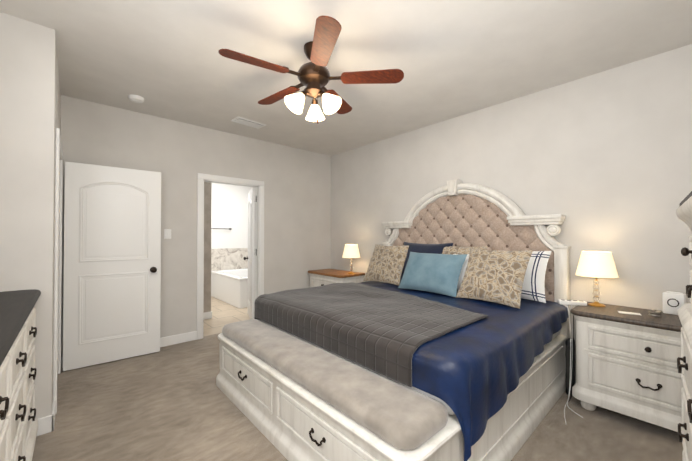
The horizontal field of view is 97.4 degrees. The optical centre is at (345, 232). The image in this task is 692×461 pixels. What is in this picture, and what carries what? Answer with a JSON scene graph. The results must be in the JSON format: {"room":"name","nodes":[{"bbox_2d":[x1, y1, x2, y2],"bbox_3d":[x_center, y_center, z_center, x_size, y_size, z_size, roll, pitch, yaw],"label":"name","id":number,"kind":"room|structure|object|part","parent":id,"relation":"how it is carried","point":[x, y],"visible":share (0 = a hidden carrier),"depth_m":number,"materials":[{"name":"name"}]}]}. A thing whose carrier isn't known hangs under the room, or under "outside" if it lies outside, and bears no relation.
{"room":"bedroom","nodes":[
{"label":"bedroom","id":0,"kind":"room"},
{"bbox_2d":[0,12,60,418],"bbox_3d":[-2.701,-0.020,2.329,0.710,2.700,1.400,1,-1,-42],"label":"wall","id":1,"kind":"structure","parent":0,"point":[30,106],"depth_m":1.98,"materials":[{"name":"paint"}]},
{"bbox_2d":[37,411,55,435],"bbox_3d":[-2.168,1.270,1.844,0.574,0.110,0.014,1,-1,-42],"label":"baseboard","id":2,"kind":"structure","parent":1,"relation":"attached to","point":[46,424],"depth_m":2.01,"materials":[{"name":"white wood"}]},
{"bbox_2d":[53,128,62,413],"bbox_3d":[-2.439,0.283,2.581,0.020,2.100,0.950,1,-1,-42],"label":"door frame","id":3,"kind":"structure","parent":1,"relation":"attached to","point":[57,262],"depth_m":2.24,"materials":[{"name":"white wood"}]},
{"bbox_2d":[63,161,160,370],"bbox_3d":[-2.390,0.323,3.162,0.801,2.008,0.179,1,-1,-42],"label":"bedroom door","id":4,"kind":"structure","parent":1,"relation":"in","point":[112,265],"depth_m":3.13,"materials":[{"name":"white wood"}]},
{"bbox_2d":[61,95,330,356],"bbox_3d":[-1.583,0.000,4.191,3.440,2.700,0.120,1,-1,-42],"label":"wall","id":5,"kind":"structure","parent":0,"point":[179,156],"depth_m":3.81,"materials":[{"name":"paint"}]},
{"bbox_2d":[61,331,196,367],"bbox_3d":[-2.340,1.287,3.408,1.245,0.110,0.014,1,-1,-42],"label":"baseboard","id":6,"kind":"structure","parent":5,"relation":"attached to","point":[190,336],"depth_m":3.67,"materials":[{"name":"white wood"}]},
{"bbox_2d":[164,229,170,238],"bbox_3d":[-2.120,0.017,3.618,0.075,0.115,0.016,1,-1,-42],"label":"switch plate","id":7,"kind":"object","parent":5,"relation":"attached to","point":[167,233],"visible":1,"depth_m":3.62,"materials":[{"name":"white plastic"}]},
{"bbox_2d":[197,173,263,339],"bbox_3d":[-1.583,0.300,4.187,0.910,2.100,0.156,1,-1,-42],"label":"door frame","id":8,"kind":"structure","parent":5,"relation":"attached to","point":[259,234],"depth_m":4.06,"materials":[{"name":"white wood"}]},
{"bbox_2d":[243,187,254,318],"bbox_3d":[-1.477,0.341,4.805,0.323,2.008,0.710,1,-1,-42],"label":"bathroom door","id":9,"kind":"structure","parent":5,"relation":"in","point":[250,258],"depth_m":4.54,"materials":[{"name":"white wood"}]},
{"bbox_2d":[203,296,249,336],"bbox_3d":[-2.277,1.416,5.460,2.740,0.096,2.840,1,-1,-42],"label":"floor","id":10,"kind":"structure","parent":0,"point":[224,314],"depth_m":4.93,"materials":[{"name":"tile"}]},
{"bbox_2d":[211,268,247,307],"bbox_3d":[-2.062,1.101,6.340,0.974,0.545,1.544,1,-1,-42],"label":"tub","id":11,"kind":"object","parent":10,"relation":"on","point":[230,286],"visible":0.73,"depth_m":5.89,"materials":[{"name":"white ceramic"}]},
{"bbox_2d":[204,182,251,311],"bbox_3d":[-1.374,0.003,4.460,2.490,2.700,0.004,1,-1,-42],"label":"wall","id":12,"kind":"structure","parent":0,"point":[226,206],"depth_m":4.16,"materials":[{"name":"white paint"}]},
{"bbox_2d":[211,248,247,270],"bbox_3d":[-2.779,0.595,6.756,1.470,0.475,0.012,1,-1,-42],"label":"trim","id":13,"kind":"structure","parent":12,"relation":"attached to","point":[226,258],"depth_m":6.85,"materials":[{"name":"stone"}]},
{"bbox_2d":[0,0,691,155],"bbox_3d":[-0.204,-1.421,2.225,4.270,0.100,4.910,1,-1,-42],"label":"ceiling","id":14,"kind":"structure","parent":0,"point":[165,59],"depth_m":2.30,"materials":[{"name":"paint"}]},
{"bbox_2d":[128,94,143,102],"bbox_3d":[-2.116,-1.340,3.069,0.136,0.044,0.136,1,-1,-42],"label":"smoke detector","id":15,"kind":"object","parent":14,"relation":"attached to","point":[135,98],"visible":0.98,"depth_m":3.03,"materials":[{"name":"white plastic"}]},
{"bbox_2d":[231,116,265,128],"bbox_3d":[-1.197,-1.347,3.745,0.190,0.016,0.380,-1,-1,44],"label":"ceiling vent","id":16,"kind":"object","parent":14,"relation":"in","point":[247,122],"visible":0.98,"depth_m":3.72,"materials":[{"name":"white plastic"}]},
{"bbox_2d":[218,15,403,123],"bbox_3d":[-0.277,-1.087,2.258,1.251,0.568,1.245,1,-1,-42],"label":"fan","id":17,"kind":"object","parent":14,"relation":"hanging from","point":[314,77],"visible":1,"depth_m":2.18,"materials":[{"name":"brown wood"}]},
{"bbox_2d":[32,333,682,460],"bbox_3d":[-0.184,1.378,2.173,4.270,0.100,4.850,1,-1,-42],"label":"floor carpet","id":18,"kind":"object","parent":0,"point":[174,402],"visible":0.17,"depth_m":2.09,"materials":[{"name":"beige carpet"}]},
{"bbox_2d":[0,289,40,460],"bbox_3d":[-1.601,0.838,1.170,0.509,0.960,1.766,1,-1,-42],"label":"dresser","id":19,"kind":"object","parent":18,"relation":"on","point":[18,419],"visible":1,"depth_m":1.36,"materials":[{"name":"white wood"}]},
{"bbox_2d":[203,311,211,319],"bbox_3d":[-2.472,1.299,4.505,0.934,0.110,0.024,1,-1,-42],"label":"baseboard","id":20,"kind":"structure","parent":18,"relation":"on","point":[207,315],"depth_m":4.76,"materials":[{"name":"white wood"}]},
{"bbox_2d":[308,244,364,286],"bbox_3d":[-0.159,0.768,4.744,0.532,1.177,0.906,1,-1,-42],"label":"nightstand","id":21,"kind":"object","parent":18,"relation":"on","point":[320,277],"visible":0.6,"depth_m":4.52,"materials":[{"name":"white wood"}]},
{"bbox_2d":[342,244,359,273],"bbox_3d":[0.080,0.394,4.534,0.270,0.434,0.270,1,-1,-42],"label":"lamp","id":22,"kind":"object","parent":21,"relation":"on","point":[351,251],"depth_m":4.45,"materials":[{"name":"white metal"}]},
{"bbox_2d":[216,179,570,460],"bbox_3d":[0.411,0.367,2.721,2.376,1.935,2.179,1,-1,-42],"label":"bed","id":23,"kind":"object","parent":18,"relation":"on","point":[442,333],"visible":1,"depth_m":2.06,"materials":[{"name":"blue fabric"}]},
{"bbox_2d":[254,282,487,386],"bbox_3d":[0.196,0.816,2.703,1.345,0.481,1.902,1,-1,-42],"label":"quilt","id":24,"kind":"object","parent":23,"relation":"on","point":[380,331],"depth_m":2.17,"materials":[{"name":"grey fabric"}]},
{"bbox_3d":[0.385,0.774,2.696,2.232,0.260,2.064,1,-1,-42],"label":"mattress","id":25,"kind":"part","parent":23,"relation":"part of","materials":[{"name":"fabric"}]},
{"bbox_2d":[398,252,467,296],"bbox_3d":[0.876,0.409,3.140,0.279,0.390,0.680,1,-1,-42],"label":"pillow","id":26,"kind":"object","parent":23,"relation":"on","point":[440,275],"depth_m":3.01,"materials":[{"name":"blue fabric"}]},
{"bbox_2d":[453,254,468,291],"bbox_3d":[1.220,0.398,2.991,0.211,0.408,0.500,1,-1,-42],"label":"pillow","id":27,"kind":"object","parent":23,"relation":"on","point":[463,259],"depth_m":2.97,"materials":[{"name":"white"}]},
{"bbox_2d":[358,281,568,460],"bbox_3d":[0.506,0.845,2.802,1.910,0.497,2.179,1,-1,-42],"label":"duvet","id":28,"kind":"object","parent":23,"relation":"on","point":[478,359],"depth_m":1.79,"materials":[{"name":"blue fabric"}]},
{"bbox_3d":[1.249,0.107,3.477,0.032,1.230,1.950,1,-1,-42],"label":"panel","id":29,"kind":"part","parent":23,"relation":"part of","materials":[{"name":"fabric"}]},
{"bbox_2d":[493,250,550,302],"bbox_3d":[1.479,0.383,2.955,0.226,0.438,0.866,1,-1,-42],"label":"pillow","id":30,"kind":"object","parent":23,"relation":"on","point":[533,288],"depth_m":2.67,"materials":[{"name":"white fabric"}]},
{"bbox_2d":[557,251,686,432],"bbox_3d":[2.122,0.740,2.198,0.532,1.177,0.977,1,-1,-42],"label":"nightstand","id":31,"kind":"object","parent":18,"relation":"on","point":[626,360],"visible":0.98,"depth_m":2.11,"materials":[{"name":"white wood"}]},
{"bbox_2d":[564,305,572,422],"bbox_3d":[1.682,0.945,2.292,0.523,0.750,0.075,1,-1,-42],"label":"cord","id":32,"kind":"object","parent":31,"relation":"hanging from","point":[571,366],"visible":0.85,"depth_m":2.46,"materials":[{"name":"white plastic"}]},
{"bbox_2d":[568,315,573,401],"bbox_3d":[1.809,0.977,2.442,0.193,0.691,0.011,1,-1,-42],"label":"cord","id":33,"kind":"object","parent":31,"relation":"hanging from","point":[573,355],"visible":0.73,"depth_m":2.50,"materials":[{"name":"black plastic"}]},
{"bbox_2d":[567,305,582,417],"bbox_3d":[1.745,0.945,2.325,0.305,0.751,0.159,1,-1,-42],"label":"cord","id":34,"kind":"object","parent":31,"relation":"hanging from","point":[570,361],"visible":0.98,"depth_m":2.44,"materials":[{"name":"white plastic"}]},
{"bbox_2d":[575,251,618,306],"bbox_3d":[2.019,0.371,2.452,0.270,0.434,0.270,1,-1,-42],"label":"lamp","id":35,"kind":"object","parent":31,"relation":"on","point":[597,264],"depth_m":2.39,"materials":[{"name":"white metal"}]},
{"bbox_2d":[676,191,691,460],"bbox_3d":[1.306,0.588,0.832,0.517,1.451,1.032,-1,-1,45],"label":"chest","id":36,"kind":"object","parent":18,"relation":"on","point":[684,215],"visible":1,"depth_m":1.14,"materials":[{"name":"white wood"}]},
{"bbox_2d":[331,44,691,369],"bbox_3d":[1.341,-0.006,3.595,0.120,2.700,4.910,1,-1,-42],"label":"wall","id":37,"kind":"structure","parent":0,"point":[601,161],"depth_m":2.69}
]}

